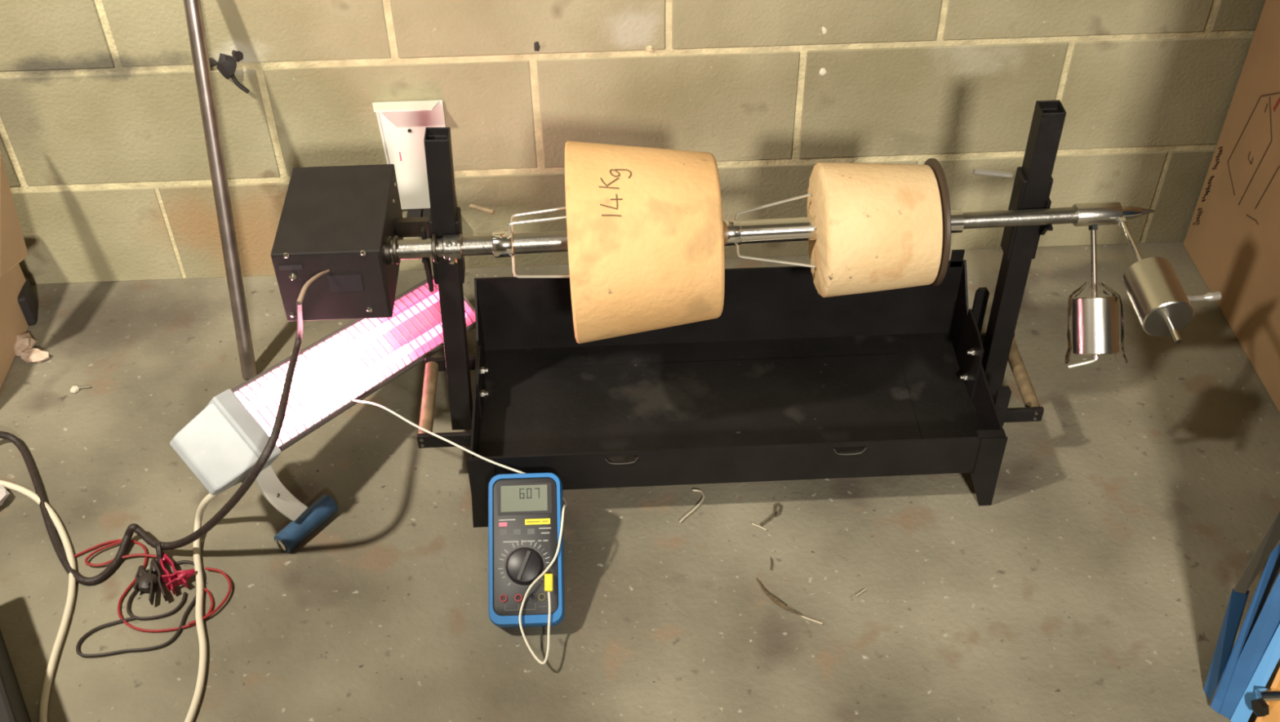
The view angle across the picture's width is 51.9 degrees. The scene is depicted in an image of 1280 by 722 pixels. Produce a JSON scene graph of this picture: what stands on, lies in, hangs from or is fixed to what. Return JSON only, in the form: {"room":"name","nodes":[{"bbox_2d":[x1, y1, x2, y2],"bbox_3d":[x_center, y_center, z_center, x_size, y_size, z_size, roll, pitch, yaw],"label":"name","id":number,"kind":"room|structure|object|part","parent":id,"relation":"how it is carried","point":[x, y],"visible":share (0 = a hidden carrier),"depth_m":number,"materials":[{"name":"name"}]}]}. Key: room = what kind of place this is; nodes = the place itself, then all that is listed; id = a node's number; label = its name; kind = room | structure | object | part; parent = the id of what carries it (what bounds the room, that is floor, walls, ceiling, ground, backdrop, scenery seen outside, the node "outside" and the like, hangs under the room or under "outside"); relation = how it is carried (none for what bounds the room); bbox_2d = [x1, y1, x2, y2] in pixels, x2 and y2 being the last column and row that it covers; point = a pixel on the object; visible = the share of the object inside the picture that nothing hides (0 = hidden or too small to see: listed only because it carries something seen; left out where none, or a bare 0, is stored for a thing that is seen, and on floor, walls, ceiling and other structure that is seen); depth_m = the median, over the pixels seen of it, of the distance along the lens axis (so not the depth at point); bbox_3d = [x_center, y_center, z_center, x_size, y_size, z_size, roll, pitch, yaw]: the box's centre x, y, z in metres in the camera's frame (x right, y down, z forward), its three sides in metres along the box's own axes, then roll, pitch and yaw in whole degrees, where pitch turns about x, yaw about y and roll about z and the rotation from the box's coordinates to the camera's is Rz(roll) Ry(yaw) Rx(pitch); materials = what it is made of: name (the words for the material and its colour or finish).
{"room":"test facility","nodes":[
{"label":"test facility","id":0,"kind":"room"},
{"bbox_2d":[0,0,1265,284],"bbox_3d":[0.030,-1.156,1.353,4.600,2.602,0.101,-2,43,-2],"label":"wall","id":1,"kind":"structure","parent":0,"point":[103,148],"depth_m":1.98,"materials":[{"name":"beige concrete"}]},
{"bbox_2d":[372,100,445,237],"bbox_3d":[-0.346,-0.292,2.031,0.105,0.241,0.034,-2,43,-2],"label":"wall plate","id":2,"kind":"object","parent":1,"relation":"attached to","point":[402,125],"visible":0.74,"depth_m":2.01,"materials":[{"name":"white painted metal"}]},
{"bbox_2d":[533,41,540,51],"bbox_3d":[-0.151,-0.458,1.917,0.010,0.017,0.005,-2,43,-2],"label":"plug","id":3,"kind":"object","parent":1,"relation":"attached to","point":[536,46],"visible":1,"depth_m":1.92,"materials":[{"name":"grey plastic"}]},
{"bbox_2d":[645,45,653,50],"bbox_3d":[0.014,-0.458,1.927,0.013,0.009,0.007,-2,43,-2],"label":"crumb","id":4,"kind":"object","parent":1,"relation":"attached to","point":[649,47],"visible":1,"depth_m":1.93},
{"bbox_2d":[819,67,826,75],"bbox_3d":[0.273,-0.432,1.967,0.013,0.015,0.004,-2,43,-2],"label":"mortar dab","id":5,"kind":"object","parent":1,"relation":"attached to","point":[823,72],"visible":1,"depth_m":1.97,"materials":[{"name":"beige concrete"}]},
{"bbox_2d":[822,26,826,34],"bbox_3d":[0.269,-0.483,1.921,0.009,0.018,0.002,-2,43,-2],"label":"chip","id":6,"kind":"object","parent":1,"relation":"attached to","point":[824,29],"visible":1,"depth_m":1.92,"materials":[{"name":"beige paint"}]},
{"bbox_2d":[0,241,1279,721],"bbox_3d":[0.154,1.426,0.541,4.600,0.100,4.800,-2,43,-2],"label":"floor","id":7,"kind":"structure","parent":0,"point":[1121,525],"depth_m":1.74,"materials":[{"name":"grey concrete"}]},
{"bbox_2d":[0,484,9,506],"bbox_3d":[-0.885,0.188,1.808,0.031,0.023,0.038,27,50,27],"label":"scrap","id":8,"kind":"object","parent":7,"relation":"on","point":[4,493],"visible":1,"depth_m":1.81,"materials":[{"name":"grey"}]},
{"bbox_2d":[0,151,28,389],"bbox_3d":[-1.151,-0.137,1.884,0.488,0.404,0.270,-2,43,-2],"label":"carton","id":9,"kind":"object","parent":7,"relation":"on","point":[13,250],"visible":0.91,"depth_m":1.99,"materials":[{"name":"brown cardboard"}]},
{"bbox_2d":[0,628,31,721],"bbox_3d":[-0.874,0.477,1.424,0.400,0.120,0.434,-24,47,-23],"label":"case","id":10,"kind":"object","parent":7,"relation":"on","point":[13,708],"visible":1,"depth_m":1.50,"materials":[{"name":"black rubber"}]},
{"bbox_2d":[13,332,37,355],"bbox_3d":[-0.959,-0.026,2.047,0.040,0.024,0.042,29,51,29],"label":"crumpled paper","id":11,"kind":"object","parent":7,"relation":"on","point":[24,341],"visible":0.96,"depth_m":2.04,"materials":[{"name":"beige paper"}]},
{"bbox_2d":[17,276,37,325],"bbox_3d":[-0.977,-0.094,2.089,0.024,0.059,0.060,-12,44,-12],"label":"wedge","id":12,"kind":"object","parent":7,"relation":"on","point":[27,300],"visible":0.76,"depth_m":2.07,"materials":[{"name":"black"}]},
{"bbox_2d":[21,347,49,362],"bbox_3d":[-0.931,-0.007,2.029,0.038,0.023,0.028,20,47,21],"label":"crumpled paper","id":13,"kind":"object","parent":7,"relation":"on","point":[36,355],"visible":1,"depth_m":2.02,"materials":[{"name":"beige paper"}]},
{"bbox_2d":[0,480,75,721],"bbox_3d":[-0.771,0.295,1.701,0.094,0.009,0.494,-21,46,-21],"label":"cable","id":14,"kind":"object","parent":7,"relation":"on","point":[55,651],"visible":0.98,"depth_m":1.68,"materials":[{"name":"beige plastic"}]},
{"bbox_2d":[70,385,90,393],"bbox_3d":[-0.842,0.043,1.977,0.029,0.009,0.014,-2,43,-2],"label":"screw","id":15,"kind":"object","parent":7,"relation":"on","point":[74,388],"visible":1,"depth_m":1.98,"materials":[{"name":"beige"}]},
{"bbox_2d":[75,558,204,657],"bbox_3d":[-0.634,0.309,1.676,0.140,0.020,0.147,-2,43,-2],"label":"lead","id":16,"kind":"object","parent":7,"relation":"on","point":[145,581],"visible":1,"depth_m":1.68,"materials":[{"name":"grey"}]},
{"bbox_2d":[74,538,231,631],"bbox_3d":[-0.645,0.286,1.700,0.234,0.020,0.117,15,45,17],"label":"lead","id":17,"kind":"object","parent":7,"relation":"on","point":[179,577],"visible":0.99,"depth_m":1.70,"materials":[{"name":"red"}]},
{"bbox_2d":[0,269,329,584],"bbox_3d":[-0.677,0.076,1.662,0.580,0.384,0.235,5,43,7],"label":"cable","id":18,"kind":"object","parent":7,"relation":"on","point":[268,448],"visible":1,"depth_m":1.71,"materials":[{"name":"brown plastic"}]},
{"bbox_2d":[184,491,222,721],"bbox_3d":[-0.556,0.288,1.611,0.070,0.138,0.343,-2,43,-2],"label":"cable","id":19,"kind":"object","parent":7,"relation":"on","point":[193,707],"visible":0.84,"depth_m":1.67,"materials":[{"name":"beige plastic"}]},
{"bbox_2d":[182,0,257,378],"bbox_3d":[-0.602,-0.293,1.865,0.023,0.652,0.254,-2,43,-2],"label":"steel pole","id":20,"kind":"object","parent":7,"relation":"on","point":[193,8],"visible":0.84,"depth_m":1.87,"materials":[{"name":"silver metal"}]},
{"bbox_2d":[208,49,249,93],"bbox_3d":[-0.605,-0.421,1.917,0.064,0.067,0.026,-2,43,-2],"label":"clamp","id":21,"kind":"object","parent":20,"relation":"attached to","point":[226,64],"visible":0.89,"depth_m":1.90,"materials":[{"name":"black metal"}]},
{"bbox_2d":[169,275,475,552],"bbox_3d":[-0.400,0.027,1.829,0.143,0.223,0.532,23,48,24],"label":"heater","id":22,"kind":"object","parent":7,"relation":"on","point":[221,445],"visible":0.9,"depth_m":1.76,"materials":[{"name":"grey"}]},
{"bbox_3d":[-0.469,0.171,1.713,0.054,0.096,0.032,-2,43,-2],"label":"stand arm","id":23,"kind":"part","parent":22,"relation":"part of","materials":[{"name":"white metal"}]},
{"bbox_3d":[-0.412,-0.047,1.846,0.005,0.110,0.433,21,47,22],"label":"edge rail","id":24,"kind":"part","parent":22,"relation":"part of","materials":[{"name":"grey metal"}]},
{"bbox_3d":[-0.353,0.024,1.845,0.005,0.110,0.433,21,47,22],"label":"edge rail","id":25,"kind":"part","parent":22,"relation":"part of","materials":[{"name":"grey"}]},
{"bbox_3d":[-0.281,-0.089,2.027,0.099,0.084,0.019,29,51,29],"label":"plate","id":26,"kind":"part","parent":22,"relation":"part of","materials":[{"name":"pink"}]},
{"bbox_2d":[352,399,566,663],"bbox_3d":[-0.196,0.163,1.699,0.146,0.141,0.452,-27,49,-26],"label":"lead","id":27,"kind":"object","parent":22,"relation":"attached to","point":[548,577],"visible":0.93,"depth_m":1.63,"materials":[{"name":"beige"}]},
{"bbox_2d":[488,472,564,627],"bbox_3d":[-0.144,0.229,1.670,0.095,0.134,0.208,-2,43,-2],"label":"multimeter","id":28,"kind":"object","parent":7,"relation":"on","point":[525,509],"visible":1,"depth_m":1.64,"materials":[{"name":"blue plastic"}]},
{"bbox_2d":[497,528,549,585],"bbox_3d":[-0.144,0.244,1.638,0.064,0.037,0.060,-2,43,-2],"label":"dial","id":29,"kind":"object","parent":28,"relation":"in","point":[523,553],"depth_m":1.64,"materials":[{"name":"grey plastic"}]},
{"bbox_2d":[504,603,546,610],"bbox_3d":[-0.141,0.303,1.622,0.052,0.004,0.007,-2,43,-2],"label":"print","id":30,"kind":"object","parent":28,"relation":"attached to","point":[508,606],"depth_m":1.62,"materials":[{"name":"grey paint"}]},
{"bbox_2d":[526,520,547,522],"bbox_3d":[-0.129,0.201,1.649,0.027,0.001,0.002,-2,43,-2],"label":"print","id":31,"kind":"object","parent":28,"relation":"on","point":[527,521],"depth_m":1.65,"materials":[{"name":"yellow paint"}]},
{"bbox_2d":[679,488,704,522],"bbox_3d":[0.072,0.199,1.795,0.020,0.003,0.064,13,44,15],"label":"wire offcut","id":32,"kind":"object","parent":7,"relation":"on","point":[695,490],"visible":1,"depth_m":1.80,"materials":[{"name":"beige"}]},
{"bbox_2d":[416,99,1066,527],"bbox_3d":[0.119,-0.076,1.712,0.845,0.522,0.281,-2,43,-2],"label":"stand","id":33,"kind":"object","parent":7,"relation":"on","point":[790,381],"visible":0.99,"depth_m":1.83,"materials":[{"name":"black paint"}]},
{"bbox_3d":[-0.259,0.105,1.761,0.076,0.022,0.007,-2,43,-2],"label":"handle arm","id":34,"kind":"part","parent":33,"relation":"part of","materials":[{"name":"black paint"}]},
{"bbox_3d":[-0.246,-0.090,1.716,0.048,0.485,0.029,-2,43,-2],"label":"post","id":35,"kind":"part","parent":33,"relation":"part of","materials":[{"name":"black metal"}]},
{"bbox_3d":[-0.266,0.004,1.871,0.076,0.022,0.007,-2,43,-2],"label":"handle arm","id":36,"kind":"part","parent":33,"relation":"part of","materials":[{"name":"black paint"}]},
{"bbox_3d":[-0.223,0.030,1.787,0.003,0.139,0.275,-2,43,-2],"label":"panel","id":37,"kind":"part","parent":33,"relation":"part of","materials":[{"name":"black paint"}]},
{"bbox_3d":[-0.222,0.024,1.836,0.003,0.066,0.095,-2,43,-2],"label":"post plate","id":38,"kind":"part","parent":33,"relation":"part of","materials":[{"name":"black paint"}]},
{"bbox_3d":[-0.208,0.163,1.745,0.038,0.132,0.036,-2,43,-2],"label":"leg","id":39,"kind":"part","parent":33,"relation":"part of","materials":[{"name":"black paint"}]},
{"bbox_3d":[0.115,-0.074,1.902,0.694,0.149,0.003,-2,43,-2],"label":"panel","id":40,"kind":"part","parent":33,"relation":"part of","materials":[{"name":"black paint"}]},
{"bbox_3d":[0.128,0.136,1.721,0.694,0.066,0.003,-2,43,-2],"label":"panel","id":41,"kind":"part","parent":33,"relation":"part of","materials":[{"name":"black paint"}]},
{"bbox_2d":[478,332,982,461],"bbox_3d":[0.122,0.063,1.841,0.688,0.006,0.272,-2,43,-2],"label":"tray","id":42,"kind":"object","parent":33,"relation":"on","point":[710,389],"depth_m":1.86,"materials":[{"name":"paint"}]},
{"bbox_2d":[390,201,1155,264],"bbox_3d":[0.165,-0.159,1.634,0.954,0.048,0.040,-2,43,-2],"label":"shaft","id":43,"kind":"object","parent":33,"relation":"attached to","point":[452,247],"visible":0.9,"depth_m":1.62,"materials":[{"name":"metal"}]},
{"bbox_2d":[271,164,430,320],"bbox_3d":[-0.351,-0.153,1.676,0.189,0.110,0.191,-2,43,-2],"label":"motor","id":44,"kind":"object","parent":43,"relation":"attached to","point":[344,220],"visible":0.93,"depth_m":1.62,"materials":[{"name":"paint"}]},
{"bbox_2d":[278,264,302,270],"bbox_3d":[-0.421,-0.113,1.586,0.028,0.007,0.001,-2,43,-2],"label":"switch plate","id":45,"kind":"object","parent":44,"relation":"attached to","point":[281,267],"depth_m":1.59,"materials":[{"name":"grey plastic"}]},
{"bbox_2d":[288,273,296,279],"bbox_3d":[-0.421,-0.101,1.593,0.009,0.009,0.005,-2,43,-2],"label":"switch","id":46,"kind":"object","parent":44,"relation":"attached to","point":[291,276],"depth_m":1.59,"materials":[{"name":"silver metal"}]},
{"bbox_3d":[-0.376,-0.090,1.610,0.124,0.101,0.002,-2,43,-2],"label":"panel","id":47,"kind":"part","parent":44,"relation":"part of","materials":[{"name":"paint"}]},
{"bbox_2d":[492,206,569,278],"bbox_3d":[-0.125,-0.155,1.630,0.115,0.084,0.077,-2,43,-2],"label":"fork","id":48,"kind":"object","parent":43,"relation":"attached to","point":[502,241],"visible":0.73,"depth_m":1.62,"materials":[{"name":"silver metal"}]},
{"bbox_2d":[564,141,724,343],"bbox_3d":[0.005,-0.150,1.635,0.186,0.250,0.250,-2,43,-2],"label":"drum","id":49,"kind":"object","parent":43,"relation":"attached to","point":[645,225],"visible":1,"depth_m":1.53,"materials":[{"name":"brown"}]},
{"bbox_2d":[723,192,817,267],"bbox_3d":[0.166,-0.162,1.634,0.132,0.074,0.071,-2,43,-2],"label":"fork","id":50,"kind":"object","parent":43,"relation":"attached to","point":[732,230],"visible":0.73,"depth_m":1.62,"materials":[{"name":"silver metal"}]},
{"bbox_2d":[806,162,942,297],"bbox_3d":[0.287,-0.165,1.639,0.148,0.167,0.167,-2,43,-2],"label":"drum","id":51,"kind":"object","parent":43,"relation":"attached to","point":[879,226],"visible":0.94,"depth_m":1.57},
{"bbox_2d":[924,158,964,285],"bbox_3d":[0.380,-0.173,1.637,0.040,0.158,0.158,-2,43,-2],"label":"disc","id":52,"kind":"object","parent":43,"relation":"attached to","point":[953,220],"visible":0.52,"depth_m":1.58,"materials":[{"name":"brown"}]},
{"bbox_3d":[0.364,-0.172,1.637,0.009,0.158,0.158,-2,43,-2],"label":"plate","id":53,"kind":"part","parent":52,"relation":"part of","materials":[{"name":"brown metal"}]},
{"bbox_2d":[1067,224,1119,368],"bbox_3d":[0.565,-0.079,1.643,0.062,0.144,0.127,-2,43,-2],"label":"counterweight","id":54,"kind":"object","parent":43,"relation":"attached to","point":[1095,318],"visible":0.98,"depth_m":1.63,"materials":[{"name":"silver metal"}]},
{"bbox_3d":[0.556,0.001,1.649,0.038,0.018,0.009,-10,43,-9],"label":"locking lever","id":55,"kind":"part","parent":54,"relation":"part of","materials":[{"name":"silver metal"}]},
{"bbox_3d":[0.568,-0.087,1.645,0.007,0.131,0.110,-2,43,-2],"label":"rod","id":56,"kind":"part","parent":54,"relation":"part of","materials":[{"name":"silver metal"}]},
{"bbox_2d":[1064,281,1128,365],"bbox_3d":[0.571,-0.035,1.647,0.080,0.111,0.108,-2,43,-2],"label":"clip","id":57,"kind":"object","parent":54,"relation":"attached to","point":[1109,289],"visible":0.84,"depth_m":1.65,"materials":[{"name":"silver metal"}]},
{"bbox_2d":[1116,217,1221,343],"bbox_3d":[0.628,-0.097,1.566,0.105,0.065,0.204,-2,43,-2],"label":"counterweight","id":58,"kind":"object","parent":43,"relation":"attached to","point":[1162,306],"visible":1,"depth_m":1.52,"materials":[{"name":"silver metal"}]},
{"bbox_3d":[0.604,-0.098,1.563,0.007,0.027,0.204,-3,43,-3],"label":"rod","id":59,"kind":"part","parent":58,"relation":"part of","materials":[{"name":"silver metal"}]},
{"bbox_3d":[0.658,-0.074,1.545,0.046,0.011,0.011,-5,43,-5],"label":"locking lever","id":60,"kind":"part","parent":58,"relation":"part of","materials":[{"name":"silver metal"}]},
{"bbox_3d":[0.462,-0.015,1.843,0.003,0.098,0.095,-2,43,-2],"label":"post plate","id":61,"kind":"part","parent":33,"relation":"part of","materials":[{"name":"black paint"}]},
{"bbox_3d":[0.467,0.003,1.806,0.003,0.139,0.275,-2,43,-2],"label":"panel","id":62,"kind":"part","parent":33,"relation":"part of","materials":[{"name":"black paint"}]},
{"bbox_3d":[0.458,0.137,1.763,0.039,0.132,0.036,-2,43,-2],"label":"leg","id":63,"kind":"part","parent":33,"relation":"part of","materials":[{"name":"black paint"}]},
{"bbox_3d":[0.456,0.095,1.710,0.036,0.003,0.012,-2,43,-2],"label":"corner plate","id":64,"kind":"part","parent":33,"relation":"part of","materials":[{"name":"black paint"}]},
{"bbox_3d":[0.501,-0.031,1.897,0.074,0.022,0.007,-2,43,-2],"label":"handle arm","id":65,"kind":"part","parent":33,"relation":"part of","materials":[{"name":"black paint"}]},
{"bbox_3d":[0.494,-0.122,1.734,0.032,0.492,0.029,-2,43,-2],"label":"post","id":66,"kind":"part","parent":33,"relation":"part of","materials":[{"name":"black metal"}]},
{"bbox_3d":[0.509,0.073,1.784,0.074,0.022,0.007,-2,43,-2],"label":"handle arm","id":67,"kind":"part","parent":33,"relation":"part of","materials":[{"name":"black paint"}]},
{"bbox_2d":[751,503,782,530],"bbox_3d":[0.174,0.209,1.783,0.022,0.002,0.052,25,48,25],"label":"wire curl","id":68,"kind":"object","parent":7,"relation":"on","point":[780,504],"visible":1,"depth_m":1.78,"materials":[{"name":"beige metal"}]},
{"bbox_2d":[756,578,822,623],"bbox_3d":[0.186,0.309,1.672,0.104,0.007,0.016,31,51,30],"label":"stalk","id":69,"kind":"object","parent":7,"relation":"on","point":[773,597],"visible":1,"depth_m":1.67,"materials":[{"name":"brown plant"}]},
{"bbox_2d":[1183,0,1279,413],"bbox_3d":[1.239,-0.390,1.572,0.635,1.150,0.712,-2,43,-2],"label":"cardboard box","id":70,"kind":"object","parent":7,"relation":"on","point":[1232,238],"visible":1,"depth_m":1.97,"materials":[{"name":"brown cardboard"}]},
{"bbox_2d":[1272,97,1279,111],"bbox_3d":[0.913,-0.368,1.888,0.001,0.024,0.011,-2,43,-2],"label":"print","id":71,"kind":"object","parent":70,"relation":"on","point":[1276,101],"depth_m":1.89,"materials":[{"name":"red paint"}]},
{"bbox_2d":[1203,509,1279,721],"bbox_3d":[1.031,0.084,1.061,0.714,1.150,0.598,-2,43,-2],"label":"metal frame","id":72,"kind":"object","parent":7,"relation":"on","point":[1237,677],"visible":1,"depth_m":1.53,"materials":[{"name":"blue metal"}]},
{"bbox_3d":[0.734,0.220,1.545,0.076,0.103,0.016,-33,52,-30],"label":"grey rail","id":73,"kind":"part","parent":72,"relation":"part of","materials":[{"name":"brown"}]},
{"bbox_3d":[0.760,0.349,1.498,0.052,0.172,0.121,23,48,24],"label":"orange panel","id":74,"kind":"part","parent":72,"relation":"part of","materials":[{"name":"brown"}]}
]}

